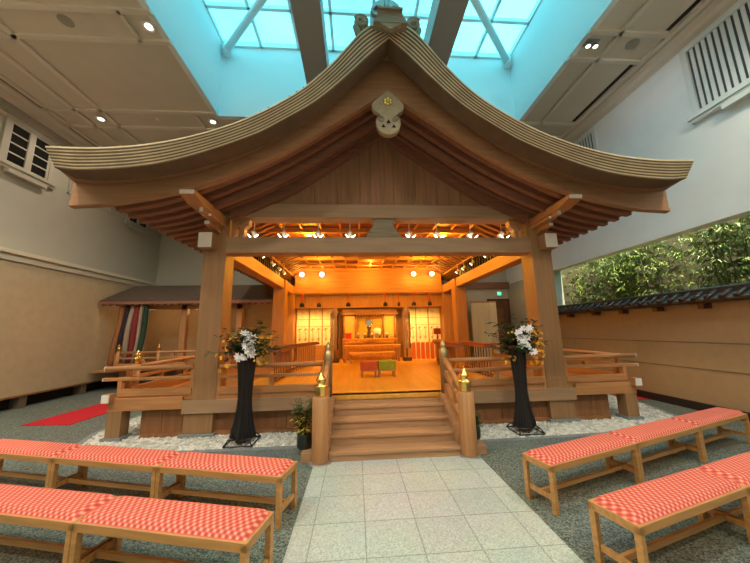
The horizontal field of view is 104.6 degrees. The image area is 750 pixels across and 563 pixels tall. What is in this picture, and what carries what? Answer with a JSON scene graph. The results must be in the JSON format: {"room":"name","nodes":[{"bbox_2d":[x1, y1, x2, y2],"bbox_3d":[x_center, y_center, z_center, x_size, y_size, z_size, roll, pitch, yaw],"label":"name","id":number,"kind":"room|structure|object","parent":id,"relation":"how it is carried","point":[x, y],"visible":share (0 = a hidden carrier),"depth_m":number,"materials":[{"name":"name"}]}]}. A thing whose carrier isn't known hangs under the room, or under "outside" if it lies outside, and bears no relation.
{"room":"house of worship","nodes":[
{"label":"house of worship","id":0,"kind":"room"},
{"bbox_2d":[0,258,136,398],"bbox_3d":[-8.010,0.523,3.811,0.350,3.100,15.100,0,-10,-4],"label":"wall","id":1,"kind":"structure","parent":0,"point":[54,330],"depth_m":7.20,"materials":[{"name":"paint"}]},
{"bbox_2d":[0,376,118,400],"bbox_3d":[-7.971,2.071,3.550,0.370,0.040,15.100,0,-10,-4],"label":"trim","id":2,"kind":"structure","parent":1,"relation":"attached to","point":[6,398],"depth_m":7.14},
{"bbox_2d":[8,381,117,408],"bbox_3d":[-8.134,2.743,6.606,0.200,0.260,6.160,0,-10,-4],"label":"trim","id":3,"kind":"structure","parent":1,"relation":"attached to","point":[19,402],"depth_m":6.63,"materials":[{"name":"brown"}]},
{"bbox_2d":[0,246,165,285],"bbox_3d":[-8.004,-0.981,4.067,0.420,0.250,15.100,0,-10,-4],"label":"trim","id":4,"kind":"structure","parent":1,"relation":"attached to","point":[5,253],"depth_m":7.56,"materials":[{"name":"beige"}]},
{"bbox_2d":[0,97,160,282],"bbox_3d":[-8.317,-1.176,4.080,0.200,7.150,15.100,0,-10,-4],"label":"wall","id":5,"kind":"structure","parent":0,"point":[35,220],"depth_m":7.92,"materials":[{"name":"paint"}]},
{"bbox_2d":[0,109,61,188],"bbox_3d":[-8.370,-3.115,7.065,0.120,1.410,1.270,0,-10,-4],"label":"window","id":6,"kind":"structure","parent":5,"relation":"in","point":[24,155],"depth_m":6.97,"materials":[{"name":"paint"}]},
{"bbox_2d":[0,79,94,146],"bbox_3d":[-8.169,-4.406,4.640,0.220,0.600,15.100,0,-10,-4],"label":"crown molding","id":7,"kind":"structure","parent":5,"relation":"attached to","point":[7,92],"depth_m":7.21,"materials":[{"name":"beige"}]},
{"bbox_2d":[0,381,116,410],"bbox_3d":[-8.093,2.219,3.517,0.120,0.260,15.100,0,-10,-4],"label":"baseboard","id":8,"kind":"structure","parent":5,"relation":"attached to","point":[39,397],"depth_m":7.50,"materials":[{"name":"black"}]},
{"bbox_2d":[66,178,111,212],"bbox_3d":[-8.529,-2.813,8.767,0.025,0.990,1.440,0,-10,-4],"label":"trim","id":9,"kind":"structure","parent":5,"relation":"attached to","point":[69,180],"depth_m":8.04,"materials":[{"name":"paint"}]},
{"bbox_2d":[124,214,151,234],"bbox_3d":[-8.603,-2.505,10.641,0.120,1.410,1.240,0,-10,-4],"label":"window","id":10,"kind":"structure","parent":5,"relation":"in","point":[134,224],"depth_m":10.48,"materials":[{"name":"paint"}]},
{"bbox_2d":[138,0,223,115],"bbox_3d":[-3.888,-6.099,3.810,0.120,2.300,7.950,0,-10,-4],"label":"wall","id":11,"kind":"structure","parent":0,"point":[197,46],"depth_m":6.42,"materials":[{"name":"white paint"}]},
{"bbox_2d":[156,233,507,356],"bbox_3d":[0.073,0.037,12.196,17.600,7.150,0.200,0,-10,-4],"label":"wall","id":12,"kind":"structure","parent":0,"point":[179,264],"depth_m":11.77,"materials":[{"name":"paint"}]},
{"bbox_2d":[444,282,509,289],"bbox_3d":[4.179,0.187,12.255,3.000,0.280,0.160,0,-10,-4],"label":"beam","id":13,"kind":"structure","parent":12,"relation":"attached to","point":[477,285],"depth_m":12.22,"materials":[{"name":"brown wood"}]},
{"bbox_2d":[487,299,511,354],"bbox_3d":[5.231,2.119,12.045,0.940,2.800,0.060,0,-10,-4],"label":"door","id":14,"kind":"structure","parent":12,"relation":"in","point":[502,305],"depth_m":12.17,"materials":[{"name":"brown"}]},
{"bbox_2d":[0,0,711,146],"bbox_3d":[-0.952,-4.807,5.178,14.700,0.200,15.100,0,-10,-4],"label":"ceiling","id":15,"kind":"structure","parent":0,"point":[112,75],"depth_m":6.17,"materials":[{"name":"paint"}]},
{"bbox_2d":[56,14,74,27],"bbox_3d":[-5.532,-4.661,5.191,0.230,0.012,0.230,0,-10,-4],"label":"ceiling speaker","id":16,"kind":"object","parent":15,"relation":"attached to","point":[63,19],"visible":1,"depth_m":5.18,"materials":[{"name":"beige"}]},
{"bbox_2d":[94,115,106,122],"bbox_3d":[-7.128,-4.224,7.543,0.250,0.030,0.250,0,-10,-4],"label":"recessed light","id":17,"kind":"object","parent":15,"relation":"in","point":[97,117],"visible":1,"depth_m":7.52,"materials":[{"name":"white paint"}]},
{"bbox_2d":[140,19,156,33],"bbox_3d":[-4.136,-4.660,5.302,0.250,0.030,0.250,0,-10,-4],"label":"recessed light","id":18,"kind":"object","parent":15,"relation":"in","point":[147,25],"visible":1,"depth_m":5.29,"materials":[{"name":"white paint"}]},
{"bbox_2d":[208,118,217,124],"bbox_3d":[-4.314,-4.247,7.721,0.250,0.030,0.250,0,-10,-4],"label":"recessed light","id":19,"kind":"object","parent":15,"relation":"in","point":[211,121],"visible":1,"depth_m":7.69,"materials":[{"name":"white paint"}]},
{"bbox_2d":[582,39,600,48],"bbox_3d":[4.302,-4.705,5.758,0.260,0.098,0.140,0,-10,-4],"label":"light","id":20,"kind":"object","parent":15,"relation":"attached to","point":[593,43],"visible":1,"depth_m":5.73,"materials":[{"name":"grey"}]},
{"bbox_2d":[625,39,639,49],"bbox_3d":[5.159,-4.758,5.822,0.230,0.012,0.230,0,-10,-4],"label":"ceiling speaker","id":21,"kind":"object","parent":15,"relation":"attached to","point":[633,43],"visible":1,"depth_m":5.82,"materials":[{"name":"beige"}]},
{"bbox_2d":[214,42,514,119],"bbox_3d":[-0.095,-5.454,8.049,8.240,2.300,0.120,0,-10,-4],"label":"wall","id":22,"kind":"structure","parent":0,"point":[253,81],"depth_m":7.87,"materials":[{"name":"white paint"}]},
{"bbox_2d":[290,0,328,83],"bbox_3d":[-1.184,-5.602,3.901,0.540,0.550,7.940,0,-10,-4],"label":"girder","id":23,"kind":"object","parent":22,"relation":"attached to","point":[308,15],"visible":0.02,"depth_m":5.90,"materials":[{"name":"grey"}]},
{"bbox_2d":[202,0,541,58],"bbox_3d":[0.147,-7.000,4.216,8.070,0.360,8.000,0,-10,-4],"label":"window","id":24,"kind":"structure","parent":22,"relation":"in","point":[330,11],"depth_m":7.32,"materials":[{"name":"white glass"}]},
{"bbox_2d":[222,0,266,56],"bbox_3d":[-2.793,-6.388,6.784,3.192,0.320,0.195,-9,-12,39],"label":"brace","id":25,"kind":"object","parent":24,"relation":"attached to","point":[228,45],"visible":1,"depth_m":7.13,"materials":[{"name":"white metal"}]},
{"bbox_2d":[470,0,511,68],"bbox_3d":[2.732,-6.431,7.152,0.195,0.320,3.192,-10,-13,42],"label":"brace","id":26,"kind":"object","parent":24,"relation":"attached to","point":[506,57],"visible":1,"depth_m":7.38,"materials":[{"name":"white metal"}]},
{"bbox_2d":[423,0,468,65],"bbox_3d":[1.530,-5.623,4.082,0.540,0.550,7.940,0,-10,-4],"label":"girder","id":27,"kind":"object","parent":22,"relation":"attached to","point":[445,18],"visible":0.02,"depth_m":5.79,"materials":[{"name":"grey"}]},
{"bbox_2d":[0,383,749,562],"bbox_3d":[0.525,2.356,4.156,17.800,0.120,15.300,0,-10,-4],"label":"floor","id":28,"kind":"structure","parent":0,"point":[723,542],"depth_m":2.94,"materials":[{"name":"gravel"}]},
{"bbox_2d":[0,439,82,487],"bbox_3d":[-3.789,1.987,3.127,1.235,0.426,0.310,-3,-10,11],"label":"bench","id":29,"kind":"object","parent":28,"relation":"on","point":[10,449],"visible":0.83,"depth_m":3.05,"materials":[{"name":"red fabric"}]},
{"bbox_2d":[0,484,119,562],"bbox_3d":[-2.532,1.790,2.102,1.235,0.426,0.310,-3,-10,10],"label":"bench","id":30,"kind":"object","parent":28,"relation":"on","point":[38,507],"visible":0.73,"depth_m":2.02,"materials":[{"name":"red fabric"}]},
{"bbox_2d":[20,404,107,425],"bbox_3d":[-5.998,2.815,6.534,0.899,0.012,2.672,-1,-10,-1],"label":"carpet","id":31,"kind":"object","parent":28,"relation":"on","point":[79,415],"visible":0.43,"depth_m":5.71,"materials":[{"name":"carpet"}]},
{"bbox_2d":[48,445,180,497],"bbox_3d":[-2.572,1.924,2.890,1.235,0.426,0.310,-3,-10,11],"label":"bench","id":32,"kind":"object","parent":28,"relation":"on","point":[110,457],"visible":0.84,"depth_m":2.85,"materials":[{"name":"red fabric"}]},
{"bbox_2d":[68,496,273,562],"bbox_3d":[-1.311,1.730,1.886,1.235,0.426,0.310,-3,-10,10],"label":"bench","id":33,"kind":"object","parent":28,"relation":"on","point":[235,529],"visible":1,"depth_m":1.85,"materials":[{"name":"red fabric"}]},
{"bbox_2d":[89,285,272,382],"bbox_3d":[-5.619,1.693,9.440,5.050,3.180,1.940,0,-10,-4],"label":"annex building","id":34,"kind":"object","parent":28,"relation":"on","point":[173,310],"visible":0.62,"depth_m":9.54,"materials":[{"name":"brown wood"}]},
{"bbox_2d":[107,305,149,366],"bbox_3d":[-7.237,1.597,8.512,1.012,1.802,0.130,0,-10,-4],"label":"striped curtain","id":35,"kind":"object","parent":34,"relation":"hanging from","point":[130,319],"visible":0.81,"depth_m":8.53,"materials":[{"name":"multicoloured fabric"}]},
{"bbox_2d":[113,343,229,365],"bbox_3d":[-5.819,2.142,8.354,3.160,0.740,0.100,0,-10,-4],"label":"balustrade","id":36,"kind":"object","parent":34,"relation":"attached to","point":[117,358],"visible":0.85,"depth_m":8.29,"materials":[{"name":"brown wood"}]},
{"bbox_2d":[77,414,301,456],"bbox_3d":[-3.732,2.531,5.327,2.464,0.085,5.946,7,-12,-39],"label":"trim","id":37,"kind":"structure","parent":28,"relation":"on","point":[276,450],"depth_m":3.77,"materials":[{"name":"stone"}]},
{"bbox_2d":[82,416,297,450],"bbox_3d":[-2.776,2.635,6.106,3.407,0.105,4.858,0,-10,-4],"label":"gravel","id":38,"kind":"object","parent":28,"relation":"on","point":[267,439],"visible":0.26,"depth_m":4.06,"materials":[{"name":"gravel"}]},
{"bbox_2d":[222,356,260,447],"bbox_3d":[-1.837,1.649,4.092,0.386,1.149,0.386,0,-10,-4],"label":"stand","id":39,"kind":"object","parent":38,"relation":"on","point":[243,427],"visible":0.93,"depth_m":4.03,"materials":[{"name":"fabric"}]},
{"bbox_2d":[204,320,280,372],"bbox_3d":[-1.860,0.925,4.181,0.999,0.736,0.788,1,-10,-11],"label":"flower arrangement","id":40,"kind":"object","parent":39,"relation":"in","point":[247,346],"visible":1,"depth_m":4.04,"materials":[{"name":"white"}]},
{"bbox_2d":[154,452,297,529],"bbox_3d":[-1.356,1.861,2.654,1.235,0.426,0.310,-3,-10,11],"label":"bench","id":41,"kind":"object","parent":28,"relation":"on","point":[211,465],"visible":0.97,"depth_m":2.61,"materials":[{"name":"fabric"}]},
{"bbox_2d":[289,396,311,449],"bbox_3d":[-0.922,1.830,3.805,0.394,0.634,0.320,0,-10,-4],"label":"potted plant","id":42,"kind":"object","parent":28,"relation":"on","point":[304,435],"visible":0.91,"depth_m":3.75,"materials":[{"name":"green plant"}]},
{"bbox_2d":[45,0,693,441],"bbox_3d":[-0.004,-0.467,7.256,8.283,6.500,7.880,0,-10,-4],"label":"shrine pavilion","id":43,"kind":"object","parent":28,"relation":"on","point":[387,138],"visible":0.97,"depth_m":4.64,"materials":[{"name":"brown wood"}]},
{"bbox_2d":[102,364,193,399],"bbox_3d":[-3.395,1.535,4.376,1.320,0.519,0.085,0,-10,-4],"label":"balustrade","id":44,"kind":"object","parent":43,"relation":"on","point":[186,392],"visible":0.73,"depth_m":4.35,"materials":[{"name":"brown wood"}]},
{"bbox_2d":[124,350,236,388],"bbox_3d":[-3.959,1.830,6.719,0.100,0.740,4.720,0,-10,-4],"label":"balustrade","id":45,"kind":"object","parent":43,"relation":"on","point":[137,360],"visible":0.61,"depth_m":5.08,"materials":[{"name":"brown wood"}]},
{"bbox_2d":[251,223,258,236],"bbox_3d":[-2.145,-0.995,5.206,0.116,0.442,0.141,0,-10,-4],"label":"spot lamp","id":46,"kind":"object","parent":43,"relation":"attached to","point":[254,233],"visible":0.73,"depth_m":5.15,"materials":[{"name":"metal"}]},
{"bbox_2d":[216,361,323,398],"bbox_3d":[-1.586,1.515,4.457,1.620,0.518,0.085,0,-10,-4],"label":"balustrade","id":47,"kind":"object","parent":43,"relation":"on","point":[271,390],"visible":0.71,"depth_m":4.42,"materials":[{"name":"wood"}]},
{"bbox_2d":[269,344,296,382],"bbox_3d":[-2.039,1.786,6.475,0.260,0.672,1.600,0,-10,-4],"label":"railing","id":48,"kind":"object","parent":43,"relation":"on","point":[285,349],"visible":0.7,"depth_m":6.34,"materials":[{"name":"brown wood"}]},
{"bbox_2d":[295,309,309,360],"bbox_3d":[-2.520,1.847,10.102,0.440,1.780,0.062,0,-10,-4],"label":"screen","id":49,"kind":"object","parent":43,"relation":"on","point":[302,321],"visible":0.83,"depth_m":10.11,"materials":[{"name":"beige fabric"}]},
{"bbox_2d":[289,342,319,370],"bbox_3d":[-1.978,2.083,8.233,0.260,0.672,1.687,-2,-10,8],"label":"railing","id":50,"kind":"object","parent":43,"relation":"on","point":[305,344],"visible":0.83,"depth_m":8.08,"materials":[{"name":"brown wood"}]},
{"bbox_2d":[309,309,321,360],"bbox_3d":[-2.071,1.844,10.132,0.440,1.780,0.062,0,-10,-4],"label":"screen","id":51,"kind":"object","parent":43,"relation":"on","point":[315,322],"visible":0.92,"depth_m":10.13,"materials":[{"name":"beige fabric"}]},
{"bbox_2d":[322,309,333,359],"bbox_3d":[-1.622,1.840,10.162,0.440,1.780,0.062,0,-10,-4],"label":"screen","id":52,"kind":"object","parent":43,"relation":"on","point":[326,326],"visible":0.59,"depth_m":10.17,"materials":[{"name":"beige fabric"}]},
{"bbox_2d":[330,308,338,362],"bbox_3d":[-1.307,1.725,9.379,0.294,1.735,0.240,0,-10,-4],"label":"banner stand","id":53,"kind":"object","parent":43,"relation":"on","point":[334,315],"visible":0.91,"depth_m":9.33,"materials":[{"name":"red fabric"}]},
{"bbox_2d":[360,360,377,377],"bbox_3d":[-0.134,1.899,6.326,0.370,0.330,0.310,0,-10,-4],"label":"stool","id":54,"kind":"object","parent":43,"relation":"on","point":[365,365],"visible":1,"depth_m":6.19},
{"bbox_2d":[341,309,397,359],"bbox_3d":[-0.193,1.871,10.383,2.040,1.740,0.480,0,-10,-4],"label":"altar","id":55,"kind":"object","parent":43,"relation":"on","point":[354,320],"visible":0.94,"depth_m":10.29,"materials":[{"name":"brown wood"}]},
{"bbox_2d":[343,338,396,360],"bbox_3d":[-0.167,2.290,9.805,1.830,0.720,0.360,0,-10,-4],"label":"table","id":56,"kind":"object","parent":43,"relation":"on","point":[360,339],"visible":0.94,"depth_m":9.69,"materials":[{"name":"brown wood"}]},
{"bbox_2d":[365,319,372,337],"bbox_3d":[-0.206,1.638,10.096,0.280,0.644,0.060,0,-10,-4],"label":"mirror","id":57,"kind":"object","parent":56,"relation":"on","point":[368,323],"visible":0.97,"depth_m":10.09,"materials":[{"name":"silver metal"}]},
{"bbox_2d":[373,328,380,337],"bbox_3d":[0.071,1.776,10.014,0.300,0.352,0.111,0,-10,-4],"label":"cloth bundle","id":58,"kind":"object","parent":56,"relation":"on","point":[376,331],"visible":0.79,"depth_m":9.98,"materials":[{"name":"fabric"}]},
{"bbox_2d":[349,351,394,363],"bbox_3d":[-0.088,2.356,9.006,1.420,0.320,0.320,0,-10,-4],"label":"table","id":59,"kind":"object","parent":43,"relation":"on","point":[382,353],"visible":0.94,"depth_m":8.89,"materials":[{"name":"brown wood"}]},
{"bbox_2d":[344,344,400,361],"bbox_3d":[-0.090,2.322,9.408,1.830,0.520,0.300,0,-10,-4],"label":"table","id":60,"kind":"object","parent":43,"relation":"on","point":[397,346],"visible":0.98,"depth_m":9.31,"materials":[{"name":"brown wood"}]},
{"bbox_2d":[378,359,395,376],"bbox_3d":[0.255,1.895,6.352,0.370,0.330,0.310,0,-10,-4],"label":"stool","id":61,"kind":"object","parent":43,"relation":"on","point":[383,365],"visible":0.95,"depth_m":6.21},
{"bbox_2d":[371,90,403,137],"bbox_3d":[0.186,-2.422,4.167,0.467,0.717,0.117,0,-10,-4],"label":"pendant","id":62,"kind":"object","parent":43,"relation":"attached to","point":[387,106],"depth_m":4.15,"materials":[{"name":"grey"}]},
{"bbox_2d":[402,307,411,360],"bbox_3d":[1.028,1.706,9.535,0.294,1.735,0.240,0,-10,-4],"label":"banner stand","id":63,"kind":"object","parent":43,"relation":"on","point":[405,312],"visible":1,"depth_m":9.48,"materials":[{"name":"wood"}]},
{"bbox_2d":[403,307,416,357],"bbox_3d":[1.252,1.818,10.353,0.440,1.780,0.062,0,-10,-4],"label":"screen","id":64,"kind":"object","parent":43,"relation":"on","point":[413,337],"visible":0.6,"depth_m":10.36,"materials":[{"name":"beige fabric"}]},
{"bbox_2d":[412,342,416,358],"bbox_3d":[1.337,2.348,9.842,0.135,0.560,0.020,0,-10,-4],"label":"drape","id":65,"kind":"object","parent":43,"relation":"on","point":[414,352],"visible":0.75,"depth_m":9.83,"materials":[{"name":"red fabric"}]},
{"bbox_2d":[417,342,420,358],"bbox_3d":[1.497,2.347,9.852,0.135,0.560,0.020,0,-10,-4],"label":"drape","id":66,"kind":"object","parent":43,"relation":"on","point":[418,343],"visible":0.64,"depth_m":9.84,"materials":[{"name":"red fabric"}]},
{"bbox_2d":[415,307,428,357],"bbox_3d":[1.701,1.814,10.382,0.440,1.780,0.062,0,-10,-4],"label":"screen","id":67,"kind":"object","parent":43,"relation":"on","point":[422,329],"visible":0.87,"depth_m":10.41,"materials":[{"name":"beige fabric"}]},
{"bbox_2d":[421,342,425,358],"bbox_3d":[1.657,2.346,9.863,0.135,0.560,0.020,0,-10,-4],"label":"drape","id":68,"kind":"object","parent":43,"relation":"on","point":[423,345],"visible":0.96,"depth_m":9.86,"materials":[{"name":"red fabric"}]},
{"bbox_2d":[426,342,430,358],"bbox_3d":[1.816,2.345,9.874,0.135,0.560,0.020,0,-10,-4],"label":"drape","id":69,"kind":"object","parent":43,"relation":"on","point":[428,353],"visible":1,"depth_m":9.86,"materials":[{"name":"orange fabric"}]},
{"bbox_2d":[431,342,434,358],"bbox_3d":[1.976,2.343,9.884,0.135,0.560,0.020,0,-10,-4],"label":"drape","id":70,"kind":"object","parent":43,"relation":"on","point":[432,343],"visible":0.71,"depth_m":9.87,"materials":[{"name":"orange fabric"}]},
{"bbox_2d":[428,307,441,357],"bbox_3d":[2.150,1.811,10.412,0.440,1.780,0.062,0,-10,-4],"label":"screen","id":71,"kind":"object","parent":43,"relation":"on","point":[434,321],"visible":0.75,"depth_m":10.45,"materials":[{"name":"paper"}]},
{"bbox_2d":[432,339,441,363],"bbox_3d":[1.879,2.077,8.637,0.260,0.672,1.383,-3,-10,9],"label":"side table","id":72,"kind":"object","parent":43,"relation":"on","point":[433,340],"visible":0.64,"depth_m":8.47,"materials":[{"name":"red paint"}]},
{"bbox_2d":[433,328,440,338],"bbox_3d":[2.067,2.057,9.578,0.200,1.020,0.170,0,-10,-4],"label":"lantern","id":73,"kind":"object","parent":43,"relation":"on","point":[437,331],"visible":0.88,"depth_m":9.57,"materials":[{"name":"red"}]},
{"bbox_2d":[434,341,463,373],"bbox_3d":[1.780,1.815,7.075,0.260,0.672,1.500,0,-10,-4],"label":"railing","id":74,"kind":"object","parent":43,"relation":"on","point":[451,345],"visible":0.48,"depth_m":6.63,"materials":[{"name":"brown wood"}]},
{"bbox_2d":[458,341,495,376],"bbox_3d":[2.311,1.727,6.616,0.260,0.672,1.500,0,-10,-4],"label":"railing","id":75,"kind":"object","parent":43,"relation":"on","point":[483,345],"visible":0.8,"depth_m":6.44,"materials":[{"name":"brown wood"}]},
{"bbox_2d":[448,356,546,390],"bbox_3d":[1.966,1.487,4.693,1.620,0.518,0.085,0,-10,-4],"label":"balustrade","id":76,"kind":"object","parent":43,"relation":"on","point":[496,383],"visible":0.62,"depth_m":4.67,"materials":[{"name":"wood"}]},
{"bbox_2d":[492,342,619,374],"bbox_3d":[4.025,1.876,7.231,0.085,0.519,4.720,0,-10,-4],"label":"balustrade","id":77,"kind":"object","parent":43,"relation":"on","point":[575,371],"visible":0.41,"depth_m":5.64,"materials":[{"name":"brown wood"}]},
{"bbox_2d":[564,353,638,386],"bbox_3d":[3.769,1.479,4.852,1.320,0.519,0.085,0,-10,-4],"label":"balustrade","id":78,"kind":"object","parent":43,"relation":"on","point":[623,377],"visible":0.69,"depth_m":4.82,"materials":[{"name":"brown wood"}]},
{"bbox_2d":[300,339,486,467],"bbox_3d":[0.223,1.569,4.088,2.340,1.420,1.060,0,-10,-4],"label":"wooden staircase","id":79,"kind":"structure","parent":28,"relation":"on","point":[444,425],"depth_m":3.82,"materials":[{"name":"brown"}]},
{"bbox_2d":[283,456,583,562],"bbox_3d":[0.504,1.614,0.164,2.040,0.012,7.200,0,-10,-4],"label":"walkway","id":80,"kind":"structure","parent":28,"relation":"on","point":[450,509],"depth_m":2.44,"materials":[{"name":"tile"}]},
{"bbox_2d":[470,301,479,356],"bbox_3d":[3.930,2.087,11.320,0.266,2.630,0.031,3,-10,-21],"label":"screen panel","id":81,"kind":"object","parent":28,"relation":"on","point":[472,303],"visible":0.55,"depth_m":11.38,"materials":[{"name":"beige paper"}]},
{"bbox_2d":[475,411,481,439],"bbox_3d":[1.351,1.973,3.994,0.248,0.329,0.222,-3,-10,11],"label":"potted plant","id":82,"kind":"object","parent":28,"relation":"on","point":[477,416],"visible":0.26,"depth_m":3.92,"materials":[{"name":"green plant"}]},
{"bbox_2d":[476,301,485,356],"bbox_3d":[4.190,2.085,11.337,0.266,2.630,0.031,-3,-10,14],"label":"screen panel","id":83,"kind":"object","parent":28,"relation":"on","point":[479,304],"visible":0.55,"depth_m":11.40,"materials":[{"name":"beige paper"}]},
{"bbox_2d":[483,301,491,356],"bbox_3d":[4.449,2.083,11.354,0.266,2.630,0.031,3,-10,-21],"label":"screen panel","id":84,"kind":"object","parent":28,"relation":"on","point":[485,303],"visible":0.55,"depth_m":11.41,"materials":[{"name":"beige paper"}]},
{"bbox_2d":[489,301,499,353],"bbox_3d":[4.709,2.081,11.371,0.266,2.630,0.031,-3,-10,14],"label":"screen panel","id":85,"kind":"object","parent":28,"relation":"on","point":[492,304],"visible":0.5,"depth_m":11.45,"materials":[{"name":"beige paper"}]},
{"bbox_2d":[479,394,672,439],"bbox_3d":[3.223,2.581,6.464,3.954,0.105,4.962,0,-10,-4],"label":"gravel","id":86,"kind":"object","parent":28,"relation":"on","point":[650,414],"visible":0.23,"depth_m":4.43,"materials":[{"name":"gravel"}]},
{"bbox_2d":[506,350,545,435],"bbox_3d":[2.181,1.613,4.330,0.386,1.149,0.386,0,-10,-4],"label":"stand","id":87,"kind":"object","parent":86,"relation":"on","point":[523,418],"visible":0.92,"depth_m":4.26,"materials":[{"name":"black paint"}]},
{"bbox_2d":[484,313,551,365],"bbox_3d":[2.146,0.881,4.430,0.916,0.791,0.724,7,-13,-41],"label":"flower arrangement","id":88,"kind":"object","parent":87,"relation":"in","point":[518,341],"visible":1,"depth_m":4.30,"materials":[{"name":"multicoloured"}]},
{"bbox_2d":[481,394,677,448],"bbox_3d":[4.237,2.450,5.748,2.484,0.085,6.350,-8,-12,35],"label":"trim","id":89,"kind":"structure","parent":28,"relation":"on","point":[554,439],"depth_m":3.95,"materials":[{"name":"stone"}]},
{"bbox_2d":[522,433,642,515],"bbox_3d":[2.050,1.830,2.854,1.235,0.426,0.310,3,-10,-22],"label":"bench","id":90,"kind":"object","parent":28,"relation":"on","point":[553,458],"visible":1,"depth_m":2.76,"materials":[{"name":"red fabric"}]},
{"bbox_2d":[608,418,705,482],"bbox_3d":[3.203,1.885,3.310,1.235,0.426,0.310,3,-10,-22],"label":"bench","id":91,"kind":"object","parent":28,"relation":"on","point":[646,434],"visible":0.88,"depth_m":3.27,"materials":[{"name":"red fabric"}]},
{"bbox_2d":[588,468,749,562],"bbox_3d":[2.117,1.692,2.050,1.235,0.426,0.310,2,-10,-19],"label":"bench","id":92,"kind":"object","parent":28,"relation":"on","point":[648,507],"visible":1,"depth_m":1.98,"materials":[{"name":"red fabric"}]},
{"bbox_2d":[670,407,749,461],"bbox_3d":[4.356,1.940,3.765,1.235,0.426,0.310,3,-10,-22],"label":"bench","id":93,"kind":"object","parent":28,"relation":"on","point":[705,419],"visible":0.86,"depth_m":3.73,"materials":[{"name":"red fabric"}]},
{"bbox_2d":[696,451,749,520],"bbox_3d":[3.289,1.739,2.455,1.235,0.426,0.310,2,-10,-19],"label":"bench","id":94,"kind":"object","parent":28,"relation":"on","point":[736,468],"visible":0.54,"depth_m":2.33,"materials":[{"name":"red fabric"}]},
{"bbox_2d":[509,0,618,120],"bbox_3d":[4.214,-6.162,4.348,0.120,2.300,7.950,0,-10,-4],"label":"wall","id":95,"kind":"structure","parent":0,"point":[558,29],"depth_m":6.72,"materials":[{"name":"white paint"}]},
{"bbox_2d":[561,263,593,304],"bbox_3d":[7.306,0.264,11.206,2.500,4.300,0.200,0,-10,-4],"label":"wall","id":96,"kind":"structure","parent":0,"point":[565,272],"depth_m":11.16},
{"bbox_2d":[506,2,749,355],"bbox_3d":[6.300,-1.290,5.052,0.300,7.150,15.100,0,-10,-4],"label":"wall","id":97,"kind":"structure","parent":0,"point":[651,122],"depth_m":5.97,"materials":[{"name":"paint"}]},
{"bbox_2d":[574,126,598,150],"bbox_3d":[5.841,-3.223,8.563,0.120,1.650,1.900,0,-10,-4],"label":"window","id":98,"kind":"structure","parent":97,"relation":"in","point":[589,139],"depth_m":7.96,"materials":[{"name":"white"}]},
{"bbox_2d":[562,0,738,142],"bbox_3d":[5.955,-4.713,5.612,0.260,0.200,15.100,0,-10,-4],"label":"crown molding","id":99,"kind":"structure","parent":97,"relation":"attached to","point":[714,9],"depth_m":6.08,"materials":[{"name":"beige"}]},
{"bbox_2d":[553,202,749,270],"bbox_3d":[6.230,-1.428,3.597,0.070,0.140,12.200,0,-10,-4],"label":"trim","id":100,"kind":"structure","parent":97,"relation":"attached to","point":[744,208],"depth_m":6.00,"materials":[{"name":"paint"}]},
{"bbox_2d":[679,0,749,123],"bbox_3d":[6.104,-3.910,4.530,0.120,1.650,2.340,0,-10,-4],"label":"window","id":101,"kind":"structure","parent":97,"relation":"in","point":[715,65],"depth_m":5.12,"materials":[{"name":"white"}]},
{"bbox_2d":[558,282,749,421],"bbox_3d":[6.199,0.890,3.220,0.539,2.245,12.240,0,-10,-4],"label":"wall","id":102,"kind":"structure","parent":0,"point":[691,347],"depth_m":5.75,"materials":[{"name":"beige paint"}]},
{"bbox_2d":[588,216,749,299],"bbox_3d":[8.893,-0.893,4.543,0.200,4.300,13.900,0,-10,-4],"label":"wall","id":103,"kind":"structure","parent":0,"point":[595,279],"depth_m":8.10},
{"bbox_3d":[7.756,1.663,3.932,2.990,0.900,13.700,0,-10,-4],"label":"court","id":104,"kind":"object","parent":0,"visible":0},
{"bbox_2d":[562,263,614,303],"bbox_3d":[7.075,0.680,9.666,1.611,3.017,1.726,8,-13,-42],"label":"bamboo plant","id":105,"kind":"object","parent":104,"relation":"on","point":[582,286],"visible":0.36,"depth_m":9.72,"materials":[{"name":"green plant"}]},
{"bbox_2d":[587,252,643,300],"bbox_3d":[7.467,0.527,8.854,1.654,3.032,1.448,0,-10,-4],"label":"bamboo plant","id":106,"kind":"object","parent":104,"relation":"on","point":[602,267],"visible":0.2,"depth_m":9.01,"materials":[{"name":"green plant"}]},
{"bbox_2d":[589,251,654,299],"bbox_3d":[7.154,0.367,8.306,1.593,3.175,1.715,-8,-12,35],"label":"bamboo plant","id":107,"kind":"object","parent":104,"relation":"on","point":[614,270],"visible":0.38,"depth_m":8.27,"materials":[{"name":"green plant"}]},
{"bbox_2d":[614,238,688,295],"bbox_3d":[7.455,0.129,7.787,1.561,3.462,1.733,2,-10,-19],"label":"bamboo plant","id":108,"kind":"object","parent":104,"relation":"on","point":[646,279],"visible":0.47,"depth_m":7.70,"materials":[{"name":"green plant"}]},
{"bbox_2d":[661,234,713,290],"bbox_3d":[7.729,0.255,7.008,1.417,2.942,1.177,0,-10,-4],"label":"bamboo plant","id":109,"kind":"object","parent":104,"relation":"on","point":[682,255],"visible":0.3,"depth_m":7.03,"materials":[{"name":"green plant"}]},
{"bbox_2d":[677,215,749,288],"bbox_3d":[7.309,-0.247,5.852,1.728,3.563,1.684,4,-11,-26],"label":"bamboo plant","id":110,"kind":"object","parent":104,"relation":"on","point":[719,249],"visible":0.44,"depth_m":5.90,"materials":[{"name":"green plant"}]},
{"bbox_2d":[720,216,749,274],"bbox_3d":[7.793,-0.455,5.599,1.718,3.870,1.587,2,-10,-15],"label":"bamboo plant","id":111,"kind":"object","parent":104,"relation":"on","point":[744,220],"visible":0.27,"depth_m":5.95,"materials":[{"name":"green plant"}]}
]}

